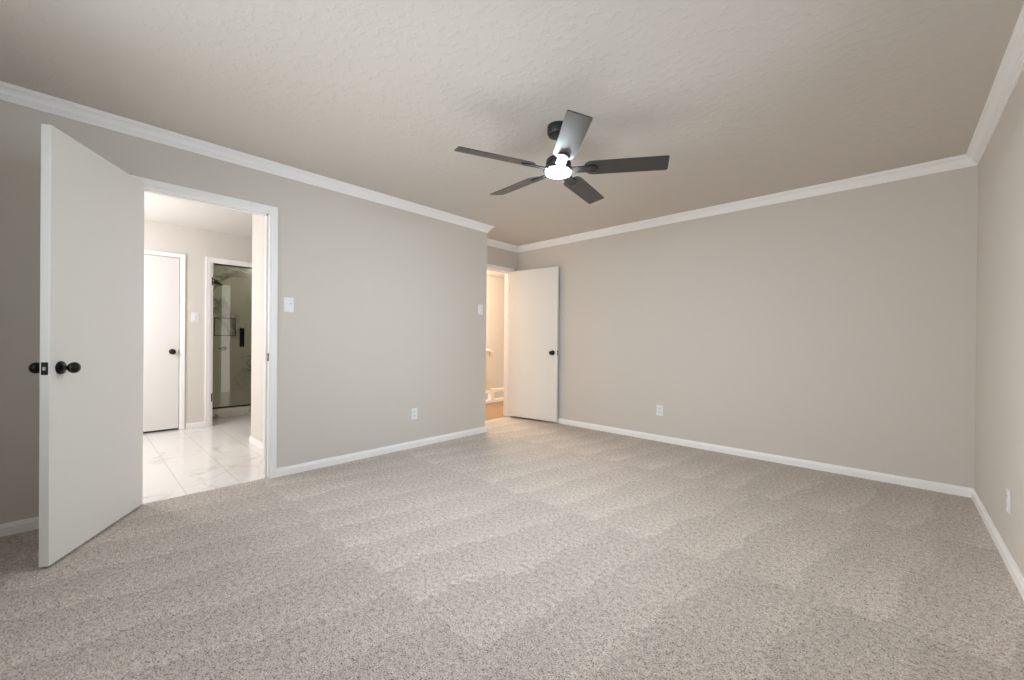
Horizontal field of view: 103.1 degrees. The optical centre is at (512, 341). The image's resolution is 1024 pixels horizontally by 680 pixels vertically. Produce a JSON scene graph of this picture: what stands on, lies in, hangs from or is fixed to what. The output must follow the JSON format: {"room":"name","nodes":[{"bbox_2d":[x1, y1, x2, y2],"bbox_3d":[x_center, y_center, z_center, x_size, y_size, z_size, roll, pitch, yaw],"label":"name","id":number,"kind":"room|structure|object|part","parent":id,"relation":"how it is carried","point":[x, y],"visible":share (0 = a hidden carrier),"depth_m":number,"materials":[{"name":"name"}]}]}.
{"room":"empty bedroom","nodes":[
{"label":"empty bedroom","id":0,"kind":"room"},
{"bbox_2d":[144,220,251,428],"bbox_3d":[-3.894,-0.161,4.742,0.110,2.360,4.800,1,0,43],"label":"wall","id":1,"kind":"structure","parent":0,"point":[197,244],"depth_m":4.81,"materials":[{"name":"white paint"}]},
{"bbox_2d":[143,254,178,431],"bbox_3d":[-4.053,0.016,4.478,0.107,1.960,0.604,1,0,43],"label":"door","id":2,"kind":"structure","parent":1,"relation":"in","point":[161,274],"depth_m":4.59,"materials":[{"name":"white paint"}]},
{"bbox_3d":[-3.876,0.114,4.642,0.072,0.064,0.064,1,0,43],"label":"knob","id":3,"kind":"part","parent":2,"relation":"part of","materials":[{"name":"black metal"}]},
{"bbox_2d":[144,249,185,429],"bbox_3d":[-4.055,0.001,4.479,0.017,2.035,0.706,1,0,43],"label":"trim","id":4,"kind":"structure","parent":1,"relation":"attached to","point":[182,256],"depth_m":4.71,"materials":[{"name":"white wood"}]},
{"bbox_2d":[191,312,198,321],"bbox_3d":[-3.751,-0.288,4.804,0.012,0.114,0.070,1,0,43],"label":"light switch","id":5,"kind":"object","parent":1,"relation":"attached to","point":[194,316],"visible":1,"depth_m":4.80,"materials":[{"name":"white plastic"}]},
{"bbox_2d":[186,421,204,428],"bbox_3d":[-3.754,0.987,4.817,0.013,0.065,0.185,1,0,43],"label":"baseboard","id":6,"kind":"structure","parent":1,"relation":"attached to","point":[195,424],"depth_m":4.81,"materials":[{"name":"white"}]},
{"bbox_2d":[205,257,251,426],"bbox_3d":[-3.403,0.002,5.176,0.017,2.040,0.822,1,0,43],"label":"trim","id":7,"kind":"structure","parent":1,"relation":"attached to","point":[209,260],"depth_m":4.90,"materials":[{"name":"white wood"}]},
{"bbox_2d":[212,264,251,407],"bbox_3d":[-4.426,-0.172,6.471,0.110,2.360,1.402,1,0,43],"label":"wall","id":8,"kind":"structure","parent":0,"point":[231,384],"depth_m":6.41,"materials":[{"name":"stone"}]},
{"bbox_2d":[214,317,235,335],"bbox_3d":[-4.477,-0.233,6.335,0.008,0.282,0.280,1,0,43],"label":"trim","id":9,"kind":"structure","parent":8,"relation":"attached to","point":[214,317],"depth_m":6.34,"materials":[{"name":"black metal"}]},
{"bbox_2d":[0,100,486,523],"bbox_3d":[-1.711,-0.155,3.333,0.124,2.396,3.976,1,0,43],"label":"wall","id":10,"kind":"structure","parent":0,"point":[385,322],"depth_m":3.40,"materials":[{"name":"grey paint"}]},
{"bbox_2d":[0,517,38,536],"bbox_3d":[-2.672,1.006,2.221,0.013,0.065,0.798,1,0,43],"label":"baseboard","id":11,"kind":"structure","parent":10,"relation":"attached to","point":[25,525],"depth_m":2.21,"materials":[{"name":"white"}]},
{"bbox_2d":[28,124,144,566],"bbox_3d":[-2.244,0.017,2.212,0.180,2.024,0.761,0,0,-17],"label":"door","id":12,"kind":"structure","parent":10,"relation":"in","point":[90,367],"depth_m":2.09,"materials":[{"name":"white paint"}]},
{"bbox_3d":[-2.208,0.122,1.903,0.072,0.064,0.064,0,0,-17],"label":"knob","id":13,"kind":"part","parent":12,"relation":"part of","materials":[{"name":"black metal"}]},
{"bbox_3d":[-2.138,0.123,1.859,0.025,0.058,0.003,0,0,-17],"label":"latch plate","id":14,"kind":"part","parent":12,"relation":"part of","materials":[{"name":"metal"}]},
{"bbox_3d":[-2.104,0.123,1.934,0.072,0.064,0.064,0,0,-17],"label":"knob","id":15,"kind":"part","parent":12,"relation":"part of","materials":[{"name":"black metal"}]},
{"bbox_2d":[131,175,277,478],"bbox_3d":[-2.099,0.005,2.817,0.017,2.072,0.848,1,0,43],"label":"trim","id":16,"kind":"structure","parent":10,"relation":"attached to","point":[273,210],"depth_m":3.10,"materials":[{"name":"white wood"}]},
{"bbox_2d":[0,81,494,232],"bbox_3d":[-1.568,-1.313,3.334,0.063,0.075,3.915,1,0,43],"label":"trim","id":17,"kind":"structure","parent":10,"relation":"attached to","point":[11,93],"depth_m":2.75,"materials":[{"name":"white wood"}]},
{"bbox_2d":[284,297,293,311],"bbox_3d":[-1.752,-0.290,3.189,0.012,0.114,0.070,1,0,43],"label":"light switch","id":18,"kind":"object","parent":10,"relation":"attached to","point":[288,302],"visible":1,"depth_m":3.19,"materials":[{"name":"white plastic"}]},
{"bbox_2d":[276,426,486,476],"bbox_3d":[-1.062,1.015,3.941,0.013,0.065,2.219,1,0,43],"label":"baseboard","id":19,"kind":"structure","parent":10,"relation":"attached to","point":[302,467],"depth_m":3.69,"materials":[{"name":"white"}]},
{"bbox_2d":[411,408,417,419],"bbox_3d":[-0.973,0.715,4.036,0.008,0.114,0.070,1,0,43],"label":"wall outlet","id":20,"kind":"object","parent":10,"relation":"attached to","point":[414,411],"visible":1,"depth_m":4.03,"materials":[{"name":"white plastic"}]},
{"bbox_2d":[478,304,482,314],"bbox_3d":[-0.366,-0.370,4.668,0.012,0.114,0.070,1,0,43],"label":"light switch","id":21,"kind":"object","parent":10,"relation":"attached to","point":[480,307],"visible":1,"depth_m":4.66,"materials":[{"name":"white plastic"}]},
{"bbox_2d":[251,214,264,442],"bbox_3d":[-2.194,-0.143,3.793,1.210,2.360,0.110,1,0,43],"label":"wall","id":22,"kind":"structure","parent":0,"point":[258,222],"depth_m":4.02,"materials":[{"name":"white paint"}]},
{"bbox_2d":[249,436,262,450],"bbox_3d":[-2.251,1.005,3.757,1.223,0.065,0.013,1,0,43],"label":"baseboard","id":23,"kind":"structure","parent":22,"relation":"attached to","point":[253,441],"depth_m":4.00,"materials":[{"name":"white"}]},
{"bbox_2d":[486,276,504,399],"bbox_3d":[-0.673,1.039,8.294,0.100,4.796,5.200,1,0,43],"label":"wall","id":24,"kind":"structure","parent":0,"point":[494,301],"depth_m":8.56,"materials":[{"name":"grey paint"}]},
{"bbox_2d":[487,245,517,270],"bbox_3d":[-0.290,-0.149,5.516,0.124,2.396,1.152,1,0,43],"label":"wall","id":25,"kind":"structure","parent":0,"point":[495,256],"depth_m":5.57,"materials":[{"name":"grey paint"}]},
{"bbox_2d":[487,264,514,416],"bbox_3d":[-0.357,0.032,5.446,0.126,2.034,0.850,1,0,43],"label":"trim","id":26,"kind":"structure","parent":25,"relation":"attached to","point":[507,274],"depth_m":5.74,"materials":[{"name":"white wood"}]},
{"bbox_2d":[487,238,517,252],"bbox_3d":[-0.253,-1.308,5.403,0.063,0.075,1.028,1,0,43],"label":"trim","id":27,"kind":"structure","parent":25,"relation":"attached to","point":[490,242],"depth_m":5.52,"materials":[{"name":"white wood"}]},
{"bbox_2d":[508,267,558,421],"bbox_3d":[0.251,0.029,5.424,0.776,1.999,0.107,1,0,35],"label":"door","id":28,"kind":"structure","parent":25,"relation":"in","point":[533,293],"depth_m":5.42,"materials":[{"name":"white paint"}]},
{"bbox_2d":[0,401,1023,679],"bbox_3d":[-0.522,1.109,5.003,8.421,0.120,9.800,1,0,43],"label":"floor","id":29,"kind":"structure","parent":0,"point":[521,548],"depth_m":1.87,"materials":[{"name":"beige carpet"}]},
{"bbox_2d":[212,405,250,417],"bbox_3d":[-3.692,0.958,5.778,0.130,0.118,1.202,1,0,43],"label":"trim","id":30,"kind":"structure","parent":29,"relation":"on","point":[240,410],"depth_m":5.54,"materials":[{"name":"stone"}]},
{"bbox_2d":[212,328,250,408],"bbox_3d":[-3.862,-0.143,5.542,0.064,2.082,0.582,1,0,43],"label":"shower door","id":31,"kind":"structure","parent":30,"relation":"on","point":[241,339],"depth_m":5.62,"materials":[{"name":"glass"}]},
{"bbox_3d":[-3.756,-0.059,5.647,0.052,0.263,0.052,1,0,43],"label":"handle","id":32,"kind":"part","parent":31,"relation":"part of","materials":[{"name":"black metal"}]},
{"bbox_2d":[486,398,502,402],"bbox_3d":[0.162,1.224,7.616,0.070,0.445,4.848,1,0,43],"label":"trim","id":33,"kind":"structure","parent":29,"relation":"attached to","point":[495,399],"depth_m":7.07,"materials":[{"name":"white wood"}]},
{"bbox_2d":[486,349,503,399],"bbox_3d":[-0.196,0.565,7.221,0.105,0.870,3.720,1,0,43],"label":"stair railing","id":34,"kind":"object","parent":33,"relation":"on","point":[490,390],"visible":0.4,"depth_m":6.99,"materials":[{"name":"white wood"}]},
{"bbox_3d":[-0.903,0.491,6.468,0.050,0.660,1.655,1,0,43],"label":"panel","id":35,"kind":"part","parent":34,"relation":"part of","materials":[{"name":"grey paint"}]},
{"bbox_3d":[-0.370,0.904,7.050,0.090,0.190,0.075,1,0,43],"label":"post","id":36,"kind":"part","parent":34,"relation":"part of","materials":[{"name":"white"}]},
{"bbox_3d":[-0.201,0.852,7.223,0.050,0.055,3.720,1,0,43],"label":"rail","id":37,"kind":"part","parent":34,"relation":"part of","materials":[{"name":"white wood"}]},
{"bbox_2d":[0,0,1023,278],"bbox_3d":[-0.454,-1.388,4.952,8.545,0.156,9.800,1,0,43],"label":"ceiling","id":38,"kind":"structure","parent":0,"point":[745,99],"depth_m":2.12,"materials":[{"name":"grey paint"}]},
{"bbox_2d":[454,110,669,203],"bbox_3d":[0.279,-1.178,2.550,1.237,0.309,1.242,1,0,43],"label":"ceiling fan","id":39,"kind":"object","parent":38,"relation":"hanging from","point":[569,133],"visible":1,"depth_m":2.42,"materials":[{"name":"black metal"}]},
{"bbox_3d":[-0.092,-1.078,2.375,0.482,0.006,0.127,2,14,-21],"label":"blade","id":40,"kind":"part","parent":39,"relation":"part of","materials":[{"name":"grey wood"}]},
{"bbox_3d":[0.030,-1.081,2.830,0.126,0.006,0.482,-15,12,-38],"label":"blade","id":41,"kind":"part","parent":39,"relation":"part of","materials":[{"name":"grey wood"}]},
{"bbox_3d":[0.301,-1.056,2.118,0.127,0.006,0.482,16,0,-3],"label":"blade","id":42,"kind":"part","parent":39,"relation":"part of","materials":[{"name":"grey wood"}]},
{"bbox_3d":[0.502,-1.060,2.854,0.125,0.006,0.482,-13,-7,32],"label":"blade","id":43,"kind":"part","parent":39,"relation":"part of","materials":[{"name":"grey wood"}]},
{"bbox_3d":[0.669,-1.045,2.412,0.482,0.006,0.126,3,-12,15],"label":"blade","id":44,"kind":"part","parent":39,"relation":"part of","materials":[{"name":"black wood"}]},
{"bbox_2d":[518,165,977,487],"bbox_3d":[1.736,-0.126,4.323,4.465,2.396,0.124,1,0,43],"label":"wall","id":45,"kind":"structure","parent":0,"point":[836,328],"depth_m":3.55,"materials":[{"name":"grey paint"}]},
{"bbox_2d":[656,405,662,415],"bbox_3d":[1.581,0.737,4.373,0.070,0.114,0.008,1,0,43],"label":"wall outlet","id":46,"kind":"object","parent":45,"relation":"attached to","point":[659,408],"visible":1,"depth_m":4.37,"materials":[{"name":"white plastic"}]},
{"bbox_2d":[518,154,976,252],"bbox_3d":[1.638,-1.287,4.293,4.341,0.075,0.063,1,0,43],"label":"trim","id":47,"kind":"structure","parent":45,"relation":"attached to","point":[961,161],"depth_m":3.59,"materials":[{"name":"white wood"}]},
{"bbox_2d":[543,418,973,497],"bbox_3d":[1.634,1.038,4.319,4.341,0.065,0.013,1,0,43],"label":"baseboard","id":48,"kind":"structure","parent":45,"relation":"attached to","point":[888,478],"depth_m":3.54,"materials":[{"name":"white"}]},
{"bbox_2d":[974,70,1023,576],"bbox_3d":[1.569,-0.117,0.968,0.124,2.396,5.004,1,0,43],"label":"wall","id":49,"kind":"structure","parent":0,"point":[999,385],"depth_m":2.15,"materials":[{"name":"grey paint"}]},
{"bbox_2d":[966,4,1023,164],"bbox_3d":[1.554,-1.278,1.073,0.063,0.075,4.880,1,0,43],"label":"trim","id":50,"kind":"structure","parent":49,"relation":"attached to","point":[1011,68],"depth_m":2.06,"materials":[{"name":"white wood"}]},
{"bbox_2d":[971,489,1023,599],"bbox_3d":[1.550,1.048,1.063,0.013,0.065,4.880,1,0,43],"label":"baseboard","id":51,"kind":"structure","parent":49,"relation":"attached to","point":[1012,567],"depth_m":2.07,"materials":[{"name":"white"}]},
{"bbox_2d":[1006,487,1010,513],"bbox_3d":[2.430,0.779,1.995,0.008,0.114,0.070,1,0,43],"label":"wall outlet","id":52,"kind":"object","parent":49,"relation":"attached to","point":[1008,492],"visible":1,"depth_m":1.98,"materials":[{"name":"white plastic"}]},
{"bbox_3d":[-4.298,-0.167,5.459,1.460,2.360,0.100,1,0,43],"label":"wall","id":53,"kind":"structure","parent":0,"visible":0},
{"bbox_2d":[213,278,222,285],"bbox_3d":[-4.312,-0.879,5.772,0.156,0.139,0.331,1,0,43],"label":"shower fixture","id":54,"kind":"object","parent":53,"relation":"attached to","point":[215,282],"visible":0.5,"depth_m":5.82,"materials":[{"name":"black metal"}]}
]}

